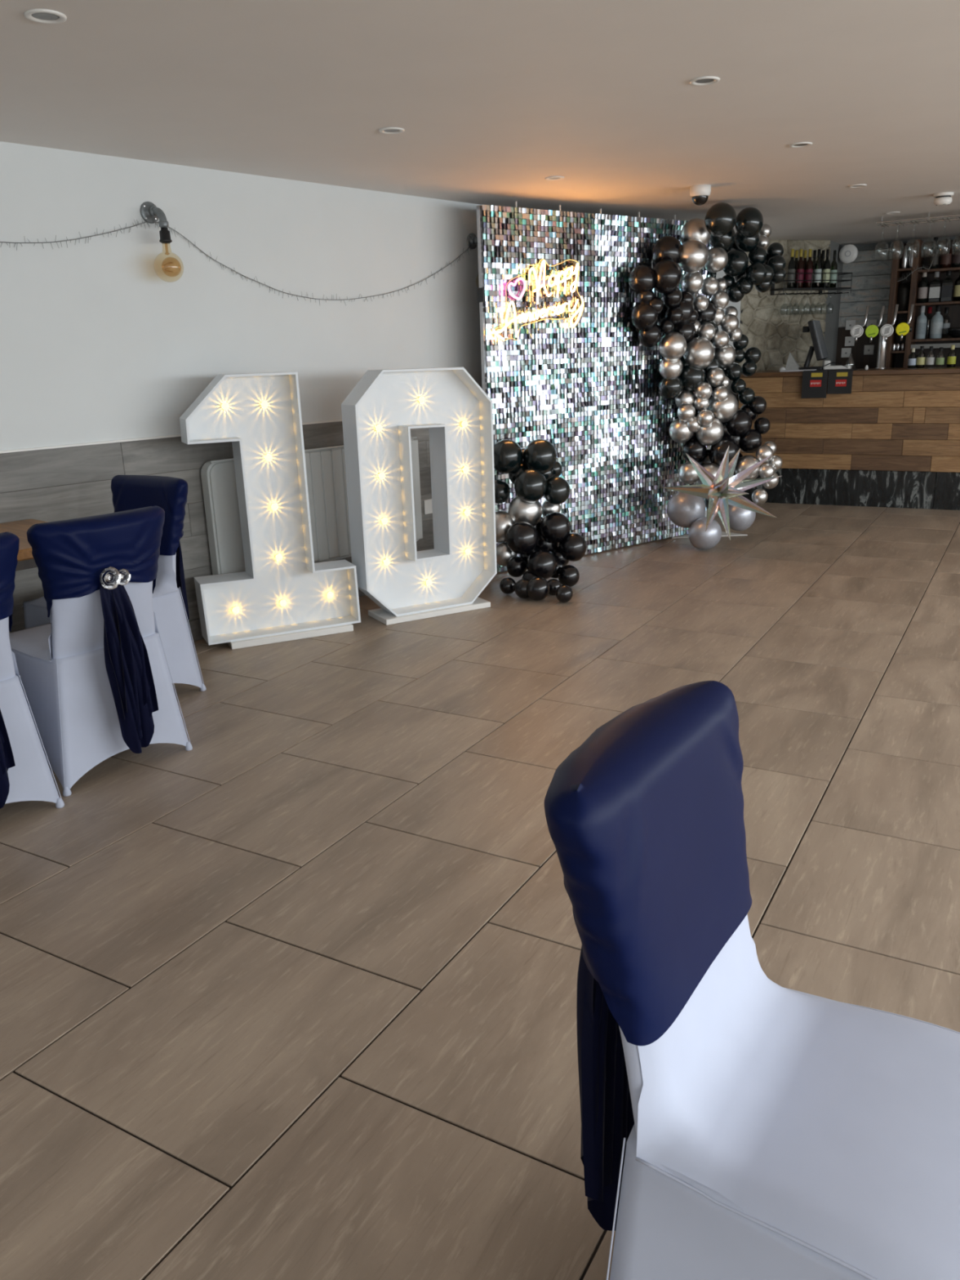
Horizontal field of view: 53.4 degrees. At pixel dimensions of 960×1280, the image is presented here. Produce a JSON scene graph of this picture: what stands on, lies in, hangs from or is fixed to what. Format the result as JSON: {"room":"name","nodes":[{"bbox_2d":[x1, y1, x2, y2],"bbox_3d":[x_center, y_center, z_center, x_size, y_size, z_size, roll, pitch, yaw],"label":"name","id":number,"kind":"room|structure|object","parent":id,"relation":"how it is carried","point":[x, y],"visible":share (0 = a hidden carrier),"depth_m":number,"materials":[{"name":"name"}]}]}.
{"room":"event space","nodes":[
{"label":"event space","id":0,"kind":"room"},
{"bbox_2d":[0,141,740,632],"bbox_3d":[-1.967,-0.943,4.206,0.152,2.250,12.830,13,22,40],"label":"wall","id":1,"kind":"structure","parent":0,"point":[95,346],"depth_m":4.58,"materials":[{"name":"white paint"}]},
{"bbox_2d":[140,201,182,282],"bbox_3d":[-1.443,-1.815,4.349,0.176,0.353,0.132,13,22,40],"label":"wall lamp","id":2,"kind":"object","parent":1,"relation":"attached to","point":[149,211],"visible":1,"depth_m":4.32,"materials":[{"name":"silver metal"}]},
{"bbox_2d":[0,218,149,250],"bbox_3d":[-1.857,-1.718,4.005,0.028,0.166,1.046,13,22,41],"label":"garland","id":3,"kind":"object","parent":2,"relation":"hanging from","point":[144,219],"visible":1,"depth_m":4.14,"materials":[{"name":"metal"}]},
{"bbox_2d":[159,226,172,244],"bbox_3d":[-1.427,-1.836,4.327,0.055,0.070,0.056,13,22,40],"label":"socket","id":4,"kind":"object","parent":2,"relation":"attached to","point":[165,236],"depth_m":4.31,"materials":[{"name":"black plastic"}]},
{"bbox_2d":[0,419,342,453],"bbox_3d":[-1.188,-1.096,4.954,0.016,0.010,9.400,13,22,40],"label":"trim","id":5,"kind":"structure","parent":1,"relation":"attached to","point":[334,420],"depth_m":4.37,"materials":[{"name":"white paint"}]},
{"bbox_2d":[187,588,365,640],"bbox_3d":[-1.154,-0.160,5.233,0.020,0.108,9.400,13,22,40],"label":"baseboard","id":6,"kind":"structure","parent":1,"relation":"attached to","point":[195,625],"depth_m":4.90,"materials":[{"name":"grey wood"}]},
{"bbox_2d":[200,436,422,574],"bbox_3d":[-0.874,-0.753,5.324,0.096,0.633,1.460,13,22,40],"label":"radiator","id":7,"kind":"object","parent":1,"relation":"attached to","point":[326,473],"visible":0.38,"depth_m":5.21,"materials":[{"name":"metal"}]},
{"bbox_2d":[423,498,432,514],"bbox_3d":[-0.302,-0.846,6.026,0.010,0.090,0.140,13,22,40],"label":"wall socket","id":8,"kind":"object","parent":1,"relation":"attached to","point":[428,508],"visible":0.52,"depth_m":5.99,"materials":[{"name":"white paint"}]},
{"bbox_2d":[466,232,477,248],"bbox_3d":[0.019,-2.333,5.901,0.176,0.353,0.132,13,22,40],"label":"wall lamp","id":9,"kind":"object","parent":1,"relation":"attached to","point":[472,238],"visible":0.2,"depth_m":5.89,"materials":[{"name":"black metal"}]},
{"bbox_2d":[152,218,471,305],"bbox_3d":[-0.771,-2.020,5.181,0.028,0.392,2.171,13,22,40],"label":"garland","id":10,"kind":"object","parent":9,"relation":"hanging from","point":[157,219],"visible":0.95,"depth_m":5.07,"materials":[{"name":"metal"}]},
{"bbox_2d":[0,488,959,1279],"bbox_3d":[1.227,0.342,3.680,9.159,0.120,14.318,8,19,29],"label":"floor","id":11,"kind":"structure","parent":0,"point":[289,993],"depth_m":2.48,"materials":[{"name":"tile"}]},
{"bbox_2d":[0,519,48,571],"bbox_3d":[-2.340,0.119,3.333,0.720,0.740,2.000,13,22,40],"label":"dining table","id":12,"kind":"object","parent":11,"relation":"on","point":[25,560],"visible":0.27,"depth_m":3.69,"materials":[{"name":"brown wood"}]},
{"bbox_2d":[0,532,64,808],"bbox_3d":[-1.678,0.131,2.922,0.650,0.910,0.495,12,22,39],"label":"banquet chair","id":13,"kind":"object","parent":11,"relation":"on","point":[25,774],"visible":1,"depth_m":2.95,"materials":[{"name":"white fabric"}]},
{"bbox_2d":[0,532,19,631],"bbox_3d":[-1.509,-0.119,2.691,0.179,0.310,0.465,12,21,39],"label":"hood","id":14,"kind":"object","parent":13,"relation":"attached to","point":[9,542],"depth_m":2.79,"materials":[{"name":"blue fabric"}]},
{"bbox_2d":[8,505,192,796],"bbox_3d":[-1.389,-0.006,3.346,0.650,0.910,0.495,12,22,39],"label":"banquet chair","id":15,"kind":"object","parent":11,"relation":"on","point":[95,678],"visible":0.99,"depth_m":3.16,"materials":[{"name":"white fabric"}]},
{"bbox_2d":[26,505,164,617],"bbox_3d":[-1.221,-0.256,3.115,0.179,0.310,0.465,12,21,39],"label":"hood","id":16,"kind":"object","parent":15,"relation":"attached to","point":[106,565],"depth_m":3.05,"materials":[{"name":"blue fabric"}]},
{"bbox_2d":[22,475,206,691],"bbox_3d":[-1.524,-0.198,4.002,0.495,0.910,0.650,9,20,33],"label":"banquet chair","id":17,"kind":"object","parent":11,"relation":"on","point":[170,602],"visible":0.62,"depth_m":4.01,"materials":[{"name":"white fabric"}]},
{"bbox_2d":[111,475,188,555],"bbox_3d":[-1.405,-0.545,4.100,0.465,0.310,0.179,9,20,33],"label":"hood","id":18,"kind":"object","parent":17,"relation":"attached to","point":[129,492],"depth_m":3.99,"materials":[{"name":"blue fabric"}]},
{"bbox_2d":[179,372,360,649],"bbox_3d":[-1.046,-0.651,4.764,0.792,1.310,0.245,-9,18,-24],"label":"marquee number","id":19,"kind":"object","parent":11,"relation":"on","point":[281,595],"visible":1,"depth_m":4.79,"materials":[{"name":"white paint"}]},
{"bbox_2d":[341,367,497,625],"bbox_3d":[-0.309,-0.782,5.129,0.790,1.303,0.250,-11,19,-27],"label":"marquee number","id":20,"kind":"object","parent":11,"relation":"on","point":[379,414],"visible":1,"depth_m":5.13,"materials":[{"name":"white paint"}]},
{"bbox_2d":[493,439,586,603],"bbox_3d":[0.309,-0.734,5.657,0.610,0.865,0.774,3,17,16],"label":"cluster","id":21,"kind":"object","parent":11,"relation":"on","point":[545,546],"visible":0.99,"depth_m":5.67,"materials":[{"name":"black rubber"}]},
{"bbox_2d":[476,201,716,572],"bbox_3d":[0.752,-1.736,6.584,2.112,2.225,0.448,-14,21,-35],"label":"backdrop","id":22,"kind":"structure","parent":11,"relation":"on","point":[588,389],"depth_m":6.24,"materials":[{"name":"metal"}]},
{"bbox_2d":[491,258,584,341],"bbox_3d":[0.364,-2.100,5.892,0.762,0.478,0.042,-14,21,-35],"label":"sign","id":23,"kind":"object","parent":22,"relation":"attached to","point":[557,281],"visible":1,"depth_m":5.87,"materials":[{"name":"white"}]},
{"bbox_2d":[628,202,786,549],"bbox_3d":[1.692,-1.807,6.689,1.447,2.238,0.696,-14,21,-35],"label":"garland","id":24,"kind":"object","parent":11,"relation":"on","point":[691,363],"visible":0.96,"depth_m":6.62,"materials":[{"name":"black latex"},{"name":"chrome silver"},{"name":"matt silver"}]},
{"bbox_2d":[662,446,781,540],"bbox_3d":[1.633,-1.004,6.338,0.577,0.600,0.664,-8,18,-19],"label":"balloon","id":25,"kind":"object","parent":24,"relation":"attached to","point":[724,489],"visible":1,"depth_m":6.31,"materials":[{"name":"metal"}]},
{"bbox_2d":[544,680,959,1279],"bbox_3d":[0.424,0.576,1.192,0.650,0.910,0.495,9,20,33],"label":"banquet chair","id":26,"kind":"object","parent":11,"relation":"on","point":[737,1123],"visible":1,"depth_m":1.13,"materials":[{"name":"white fabric"}]},
{"bbox_2d":[544,680,751,1045],"bbox_3d":[0.220,0.258,1.232,0.179,0.310,0.465,9,20,33],"label":"hood","id":27,"kind":"object","parent":26,"relation":"attached to","point":[645,817],"depth_m":1.13,"materials":[{"name":"blue fabric"}]},
{"bbox_2d":[738,366,959,510],"bbox_3d":[4.136,-1.658,7.846,3.900,1.130,0.590,7,19,27],"label":"bar counter","id":28,"kind":"object","parent":11,"relation":"on","point":[885,442],"depth_m":8.04,"materials":[{"name":"brown wood"}]},
{"bbox_2d":[785,351,799,369],"bbox_3d":[2.755,-2.448,8.389,0.130,0.160,0.080,8,19,29],"label":"tent card","id":29,"kind":"object","parent":28,"relation":"on","point":[792,364],"visible":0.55,"depth_m":8.38,"materials":[{"name":"white paper"}]},
{"bbox_2d":[779,368,816,372],"bbox_3d":[2.739,-2.319,8.220,0.280,0.012,0.130,8,19,29],"label":"paper stack","id":30,"kind":"object","parent":28,"relation":"on","point":[811,369],"visible":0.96,"depth_m":8.18,"materials":[{"name":"white paper"}]},
{"bbox_2d":[800,320,828,369],"bbox_3d":[2.915,-2.567,8.322,0.206,0.416,0.300,7,19,27],"label":"monitor","id":31,"kind":"object","parent":28,"relation":"on","point":[814,327],"visible":0.93,"depth_m":8.25,"materials":[{"name":"black plastic"}]},
{"bbox_2d":[800,368,833,398],"bbox_3d":[2.890,-2.195,8.178,0.201,0.224,0.306,7,19,27],"label":"bar mat","id":32,"kind":"object","parent":28,"relation":"on","point":[814,385],"visible":0.93,"depth_m":8.05,"materials":[{"name":"black rubber"}]},
{"bbox_2d":[809,379,821,386],"bbox_3d":[2.828,-2.161,8.043,0.091,0.055,0.001,7,19,27],"label":"print","id":33,"kind":"object","parent":32,"relation":"attached to","point":[813,383],"depth_m":8.04},
{"bbox_2d":[811,373,822,377],"bbox_3d":[2.830,-2.227,8.021,0.091,0.033,0.002,7,19,27],"label":"print","id":34,"kind":"object","parent":32,"relation":"on","point":[813,375],"depth_m":8.02},
{"bbox_2d":[822,360,851,369],"bbox_3d":[3.088,-2.376,8.249,0.220,0.080,0.104,7,19,27],"label":"serving tray","id":35,"kind":"object","parent":28,"relation":"on","point":[827,364],"visible":0.98,"depth_m":8.23,"materials":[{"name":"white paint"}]},
{"bbox_2d":[826,368,857,394],"bbox_3d":[3.068,-2.189,8.081,0.191,0.191,0.306,7,19,27],"label":"bar mat","id":36,"kind":"object","parent":28,"relation":"hanging from","point":[839,380],"visible":1,"depth_m":7.95,"materials":[{"name":"black rubber"}]},
{"bbox_2d":[835,379,846,386],"bbox_3d":[3.006,-2.140,7.951,0.086,0.055,0.001,7,19,27],"label":"print","id":37,"kind":"object","parent":36,"relation":"attached to","point":[837,382],"depth_m":7.95},
{"bbox_2d":[836,372,848,376],"bbox_3d":[3.008,-2.206,7.929,0.086,0.033,0.001,7,19,27],"label":"print","id":38,"kind":"object","parent":36,"relation":"on","point":[838,374],"depth_m":7.93},
{"bbox_2d":[740,366,959,377],"bbox_3d":[4.118,-2.181,7.689,3.900,0.038,0.590,7,19,27],"label":"countertop","id":39,"kind":"structure","parent":28,"relation":"on","point":[941,370],"depth_m":7.84,"materials":[{"name":"brown wood"}]},
{"bbox_2d":[850,304,914,368],"bbox_3d":[3.363,-2.541,8.014,0.478,0.514,0.104,7,19,27],"label":"beer font","id":40,"kind":"object","parent":28,"relation":"on","point":[902,329],"visible":1,"depth_m":7.99,"materials":[{"name":"silver metal"}]},
{"bbox_2d":[907,347,916,368],"bbox_3d":[3.630,-2.365,8.013,0.066,0.160,0.066,8,19,29],"label":"bottle","id":41,"kind":"object","parent":28,"relation":"on","point":[912,361],"visible":1,"depth_m":8.00,"materials":[{"name":"glass"}]},
{"bbox_2d":[915,346,925,368],"bbox_3d":[3.688,-2.366,7.981,0.066,0.175,0.066,8,19,29],"label":"bottle","id":42,"kind":"object","parent":28,"relation":"on","point":[921,357],"visible":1,"depth_m":7.96,"materials":[{"name":"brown glass"}]},
{"bbox_2d":[925,346,934,364],"bbox_3d":[3.750,-2.356,7.950,0.066,0.170,0.066,8,19,29],"label":"bottle","id":43,"kind":"object","parent":28,"relation":"on","point":[929,361],"visible":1,"depth_m":7.93,"materials":[{"name":"clear glass"}]},
{"bbox_2d":[935,346,944,364],"bbox_3d":[3.817,-2.343,7.917,0.066,0.160,0.066,8,19,29],"label":"bottle","id":44,"kind":"object","parent":28,"relation":"on","point":[939,361],"visible":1,"depth_m":7.90,"materials":[{"name":"clear glass"}]},
{"bbox_2d":[946,345,956,367],"bbox_3d":[3.893,-2.341,7.875,0.066,0.175,0.066,8,19,29],"label":"bottle","id":45,"kind":"object","parent":28,"relation":"on","point":[951,360],"visible":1,"depth_m":7.86,"materials":[{"name":"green glass"}]},
{"bbox_2d":[884,239,959,481],"bbox_3d":[5.587,-2.368,8.152,3.955,2.218,0.360,8,19,29],"label":"shelving","id":46,"kind":"object","parent":11,"relation":"on","point":[894,359],"visible":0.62,"depth_m":8.82,"materials":[{"name":"brown wood"}]},
{"bbox_2d":[892,342,896,351],"bbox_3d":[3.887,-2.752,8.966,0.036,0.070,0.036,8,19,29],"label":"steel cup","id":47,"kind":"object","parent":46,"relation":"on","point":[894,344],"visible":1,"depth_m":8.95,"materials":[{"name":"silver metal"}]},
{"bbox_2d":[896,342,900,351],"bbox_3d":[3.919,-2.748,8.948,0.036,0.070,0.036,8,19,29],"label":"steel cup","id":48,"kind":"object","parent":46,"relation":"on","point":[898,344],"visible":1,"depth_m":8.94,"materials":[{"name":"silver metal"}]},
{"bbox_2d":[901,342,905,350],"bbox_3d":[3.956,-2.743,8.928,0.036,0.070,0.036,8,19,29],"label":"steel cup","id":49,"kind":"object","parent":46,"relation":"on","point":[903,344],"visible":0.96,"depth_m":8.91,"materials":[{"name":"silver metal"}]},
{"bbox_2d":[897,282,910,311],"bbox_3d":[3.951,-3.189,8.884,0.140,0.250,0.140,8,19,29],"label":"ice bucket","id":50,"kind":"object","parent":46,"relation":"on","point":[904,289],"visible":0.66,"depth_m":8.84,"materials":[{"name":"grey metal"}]},
{"bbox_2d":[901,245,909,268],"bbox_3d":[3.888,-3.498,8.727,0.064,0.200,0.064,8,19,29],"label":"cocktail shaker","id":51,"kind":"object","parent":46,"relation":"on","point":[904,260],"visible":0.89,"depth_m":8.71,"materials":[{"name":"silver metal"}]},
{"bbox_2d":[908,244,914,267],"bbox_3d":[3.943,-3.491,8.696,0.064,0.200,0.064,8,19,29],"label":"cocktail shaker","id":52,"kind":"object","parent":46,"relation":"on","point":[911,251],"visible":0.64,"depth_m":8.68,"materials":[{"name":"silver metal"}]},
{"bbox_2d":[897,260,933,281],"bbox_3d":[3.916,-3.327,8.590,0.285,0.177,0.013,8,19,29],"label":"string lights","id":53,"kind":"object","parent":46,"relation":"hanging from","point":[932,260],"visible":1,"depth_m":8.57},
{"bbox_2d":[915,306,927,338],"bbox_3d":[4.069,-2.926,8.801,0.092,0.290,0.092,8,19,29],"label":"bottle","id":54,"kind":"object","parent":46,"relation":"on","point":[921,322],"visible":0.99,"depth_m":8.78,"materials":[{"name":"white glass"}]},
{"bbox_2d":[916,272,928,302],"bbox_3d":[4.049,-3.224,8.718,0.086,0.280,0.086,8,19,29],"label":"bottle","id":55,"kind":"object","parent":46,"relation":"on","point":[922,292],"visible":0.93,"depth_m":8.70,"materials":[{"name":"glass"}]},
{"bbox_2d":[927,306,932,313],"bbox_3d":[4.170,-2.948,8.878,0.084,0.280,0.084,8,19,29],"label":"bottle","id":56,"kind":"object","parent":46,"relation":"on","point":[930,308],"visible":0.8,"depth_m":8.84,"materials":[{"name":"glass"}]},
{"bbox_2d":[928,236,939,269],"bbox_3d":[4.096,-3.484,8.606,0.082,0.270,0.082,8,19,29],"label":"bottle","id":57,"kind":"object","parent":46,"relation":"on","point":[935,258],"visible":0.93,"depth_m":8.59,"materials":[{"name":"black glass"}]},
{"bbox_2d":[928,271,941,302],"bbox_3d":[4.137,-3.207,8.670,0.087,0.270,0.087,8,19,29],"label":"bottle","id":58,"kind":"object","parent":46,"relation":"on","point":[935,285],"visible":0.95,"depth_m":8.64,"materials":[{"name":"black glass"}]},
{"bbox_2d":[929,305,943,338],"bbox_3d":[4.183,-2.911,8.738,0.102,0.290,0.102,8,19,29],"label":"bottle","id":59,"kind":"object","parent":46,"relation":"on","point":[936,324],"visible":1,"depth_m":8.71,"materials":[{"name":"white glass"}]},
{"bbox_2d":[939,238,952,268],"bbox_3d":[4.184,-3.463,8.560,0.092,0.250,0.092,8,19,29],"label":"bottle","id":60,"kind":"object","parent":46,"relation":"on","point":[945,259],"visible":0.92,"depth_m":8.54,"materials":[{"name":"brown glass"}]},
{"bbox_2d":[942,306,950,333],"bbox_3d":[4.295,-2.926,8.810,0.082,0.270,0.082,8,19,29],"label":"bottle","id":61,"kind":"object","parent":46,"relation":"on","point":[946,309],"visible":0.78,"depth_m":8.78,"materials":[{"name":"clear glass"}]},
{"bbox_2d":[940,271,953,302],"bbox_3d":[4.223,-3.201,8.620,0.087,0.280,0.087,8,19,29],"label":"bottle","id":62,"kind":"object","parent":46,"relation":"on","point":[947,290],"visible":0.84,"depth_m":8.59,"materials":[{"name":"black glass"}]},
{"bbox_2d":[945,327,959,337],"bbox_3d":[4.334,-2.785,8.651,0.220,0.088,0.220,8,19,29],"label":"bowl","id":63,"kind":"object","parent":46,"relation":"on","point":[954,332],"visible":1,"depth_m":8.60,"materials":[{"name":"black"}]},
{"bbox_2d":[951,236,959,267],"bbox_3d":[4.265,-3.457,8.513,0.092,0.260,0.092,8,19,29],"label":"bottle","id":64,"kind":"object","parent":46,"relation":"on","point":[956,251],"visible":0.96,"depth_m":8.49,"materials":[{"name":"brown glass"}]},
{"bbox_2d":[952,270,959,301],"bbox_3d":[4.315,-3.188,8.569,0.102,0.280,0.102,8,19,29],"label":"bottle","id":65,"kind":"object","parent":46,"relation":"on","point":[957,286],"visible":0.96,"depth_m":8.56,"materials":[{"name":"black glass"}]},
{"bbox_2d":[0,0,959,245],"bbox_3d":[1.224,-1.941,3.071,9.100,0.100,14.120,8,19,29],"label":"ceiling","id":66,"kind":"structure","parent":0,"point":[491,100],"depth_m":3.44,"materials":[{"name":"paint"}]},
{"bbox_2d":[23,8,66,24],"bbox_3d":[-1.139,-1.635,2.505,0.104,0.006,0.104,8,19,29],"label":"recessed light","id":67,"kind":"object","parent":66,"relation":"in","point":[39,15],"visible":1,"depth_m":2.50,"materials":[{"name":"white paint"}]},
{"bbox_2d":[378,127,404,133],"bbox_3d":[-0.360,-2.079,3.899,0.104,0.006,0.104,8,19,29],"label":"recessed light","id":68,"kind":"object","parent":66,"relation":"in","point":[387,130],"visible":1,"depth_m":3.90,"materials":[{"name":"white paint"}]},
{"bbox_2d":[545,176,564,180],"bbox_3d":[0.398,-2.462,5.093,0.104,0.006,0.104,8,19,29],"label":"recessed light","id":69,"kind":"object","parent":66,"relation":"in","point":[549,178],"visible":1,"depth_m":5.09,"materials":[{"name":"white paint"}]},
{"bbox_2d":[689,184,711,205],"bbox_3d":[1.277,-2.575,5.537,0.120,0.102,0.120,8,19,29],"label":"dome camera","id":70,"kind":"object","parent":66,"relation":"attached to","point":[700,193],"visible":1,"depth_m":5.50,"materials":[{"name":"white paint"}]},
{"bbox_2d":[689,75,719,85],"bbox_3d":[0.783,-1.947,3.327,0.104,0.006,0.104,8,19,29],"label":"recessed light","id":71,"kind":"object","parent":66,"relation":"in","point":[708,80],"visible":1,"depth_m":3.32,"materials":[{"name":"white paint"}]},
{"bbox_2d":[789,142,812,147],"bbox_3d":[1.496,-2.308,4.453,0.104,0.006,0.104,8,19,29],"label":"recessed light","id":72,"kind":"object","parent":66,"relation":"in","point":[800,144],"visible":1,"depth_m":4.45,"materials":[{"name":"white paint"}]},
{"bbox_2d":[848,184,866,187],"bbox_3d":[2.250,-2.704,5.690,0.104,0.006,0.104,8,19,29],"label":"recessed light","id":73,"kind":"object","parent":66,"relation":"in","point":[853,185],"visible":1,"depth_m":5.69,"materials":[{"name":"white paint"}]},
{"bbox_2d":[884,211,900,214],"bbox_3d":[3.002,-3.108,6.951,0.104,0.006,0.104,8,19,29],"label":"recessed light","id":74,"kind":"object","parent":66,"relation":"in","point":[891,212],"visible":1,"depth_m":6.94,"materials":[{"name":"white paint"}]},
{"bbox_2d":[875,212,959,227],"bbox_3d":[4.015,-3.050,6.725,2.256,0.053,0.272,8,19,29],"label":"hanger","id":75,"kind":"object","parent":66,"relation":"attached to","point":[958,215],"visible":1,"depth_m":7.13,"materials":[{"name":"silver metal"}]},
{"bbox_2d":[933,191,954,205],"bbox_3d":[2.969,-2.825,6.123,0.120,0.070,0.120,8,19,29],"label":"smoke detector","id":76,"kind":"object","parent":66,"relation":"attached to","point":[944,198],"visible":1,"depth_m":6.08,"materials":[{"name":"white paint"}]},
{"bbox_2d":[737,240,830,371],"bbox_3d":[2.618,-2.611,9.248,0.970,2.250,0.930,-8,18,-20],"label":"stone wall","id":77,"kind":"structure","parent":0,"point":[766,324],"depth_m":8.71,"materials":[{"name":"grey stone"}]},
{"bbox_2d":[733,309,742,475],"bbox_3d":[2.343,-2.443,8.719,0.062,2.250,0.022,13,22,40],"label":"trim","id":78,"kind":"structure","parent":77,"relation":"attached to","point":[741,311],"depth_m":8.75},
{"bbox_2d":[770,253,852,295],"bbox_3d":[2.980,-3.290,8.571,0.751,0.350,0.200,-8,18,-20],"label":"wine rack","id":79,"kind":"object","parent":77,"relation":"attached to","point":[820,289],"visible":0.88,"depth_m":8.56,"materials":[{"name":"black metal"}]},
{"bbox_2d":[786,248,795,288],"bbox_3d":[2.761,-3.289,8.459,0.064,0.325,0.064,8,19,29],"label":"wine bottle","id":80,"kind":"object","parent":79,"relation":"on","point":[791,268],"visible":0.99,"depth_m":8.44,"materials":[{"name":"glass"}]},
{"bbox_2d":[794,249,798,288],"bbox_3d":[2.837,-3.326,8.575,0.064,0.325,0.064,8,19,29],"label":"wine bottle","id":81,"kind":"object","parent":79,"relation":"on","point":[796,251],"visible":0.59,"depth_m":8.54,"materials":[{"name":"glass"}]},
{"bbox_2d":[795,248,804,288],"bbox_3d":[2.848,-3.302,8.491,0.064,0.325,0.064,8,19,29],"label":"wine bottle","id":82,"kind":"object","parent":79,"relation":"on","point":[800,266],"visible":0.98,"depth_m":8.47,"materials":[{"name":"red glass"}]},
{"bbox_2d":[802,249,807,287],"bbox_3d":[2.925,-3.339,8.607,0.064,0.325,0.064,8,19,29],"label":"wine bottle","id":83,"kind":"object","parent":79,"relation":"on","point":[805,261],"visible":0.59,"depth_m":8.57,"materials":[{"name":"glass"}]},
{"bbox_2d":[804,248,813,287],"bbox_3d":[2.939,-3.315,8.525,0.064,0.325,0.064,8,19,29],"label":"wine bottle","id":84,"kind":"object","parent":79,"relation":"on","point":[809,266],"visible":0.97,"depth_m":8.51,"materials":[{"name":"red glass"}]},
{"bbox_2d":[770,287,850,291],"bbox_3d":[2.983,-3.164,8.611,0.743,0.014,0.185,-8,18,-20],"label":"shelf","id":85,"kind":"object","parent":79,"relation":"attached to","point":[820,289],"depth_m":8.55,"materials":[{"name":"black metal"}]},
{"bbox_2d":[811,249,816,287],"bbox_3d":[3.021,-3.353,8.643,0.064,0.325,0.064,8,19,29],"label":"wine bottle","id":86,"kind":"object","parent":79,"relation":"on","point":[814,261],"visible":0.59,"depth_m":8.61,"materials":[{"name":"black glass"}]},
{"bbox_2d":[813,248,822,287],"bbox_3d":[3.030,-3.328,8.559,0.064,0.325,0.064,8,19,29],"label":"wine bottle","id":87,"kind":"object","parent":79,"relation":"on","point":[818,265],"visible":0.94,"depth_m":8.54,"materials":[{"name":"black glass"}]},
{"bbox_2d":[820,249,825,287],"bbox_3d":[3.110,-3.366,8.675,0.064,0.325,0.064,8,19,29],"label":"wine bottle","id":88,"kind":"object","parent":79,"relation":"on","point":[824,251],"visible":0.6,"depth_m":8.64,"materials":[{"name":"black glass"}]},
{"bbox_2d":[822,248,830,287],"bbox_3d":[3.119,-3.341,8.591,0.064,0.325,0.064,8,19,29],"label":"wine bottle","id":89,"kind":"object","parent":79,"relation":"on","point":[826,268],"visible":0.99,"depth_m":8.57,"materials":[{"name":"black glass"}]},
{"bbox_2d":[829,250,837,287],"bbox_3d":[3.230,-3.383,8.720,0.064,0.325,0.064,8,19,29],"label":"wine bottle","id":90,"kind":"object","parent":79,"relation":"on","point":[833,268],"visible":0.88,"depth_m":8.70,"materials":[{"name":"green glass"}]},
{"bbox_2d":[822,240,843,366],"bbox_3d":[3.065,-2.730,9.597,0.888,2.250,0.885,8,19,29],"label":"wall","id":91,"kind":"structure","parent":0,"point":[833,302],"depth_m":9.16,"materials":[{"name":"paint"}]},
{"bbox_2d":[835,235,959,368],"bbox_3d":[6.068,-2.436,8.270,5.850,2.250,0.250,8,19,29],"label":"wall","id":92,"kind":"structure","parent":0,"point":[870,282],"depth_m":9.27,"materials":[{"name":"grey paint"}]},
{"bbox_2d":[840,347,851,357],"bbox_3d":[3.633,-2.851,9.475,0.090,0.090,0.014,8,19,29],"label":"socket plate","id":93,"kind":"object","parent":92,"relation":"attached to","point":[846,352],"visible":1,"depth_m":9.47,"materials":[{"name":"white paint"}]},
{"bbox_2d":[839,244,857,263],"bbox_3d":[3.535,-3.672,9.102,0.170,0.170,0.318,8,19,29],"label":"round speaker","id":94,"kind":"object","parent":92,"relation":"attached to","point":[848,253],"visible":1,"depth_m":8.97},
{"bbox_2d":[844,336,854,346],"bbox_3d":[3.652,-2.950,9.432,0.090,0.090,0.014,8,19,29],"label":"socket plate","id":95,"kind":"object","parent":92,"relation":"attached to","point":[849,340],"visible":0.86,"depth_m":9.43,"materials":[{"name":"white paint"}]},
{"bbox_2d":[844,320,855,329],"bbox_3d":[3.643,-3.098,9.390,0.090,0.090,0.014,8,19,29],"label":"socket plate","id":96,"kind":"object","parent":92,"relation":"attached to","point":[849,323],"visible":0.86,"depth_m":9.39,"materials":[{"name":"white paint"}]},
{"bbox_2d":[863,345,874,355],"bbox_3d":[3.815,-2.846,9.367,0.090,0.090,0.014,8,19,29],"label":"socket plate","id":97,"kind":"object","parent":92,"relation":"attached to","point":[868,349],"visible":1,"depth_m":9.36,"materials":[{"name":"white paint"}]},
{"bbox_2d":[866,319,876,327],"bbox_3d":[3.814,-3.074,9.296,0.090,0.090,0.014,8,19,29],"label":"socket plate","id":98,"kind":"object","parent":92,"relation":"attached to","point":[869,322],"visible":0.59,"depth_m":9.29,"materials":[{"name":"white paint"}]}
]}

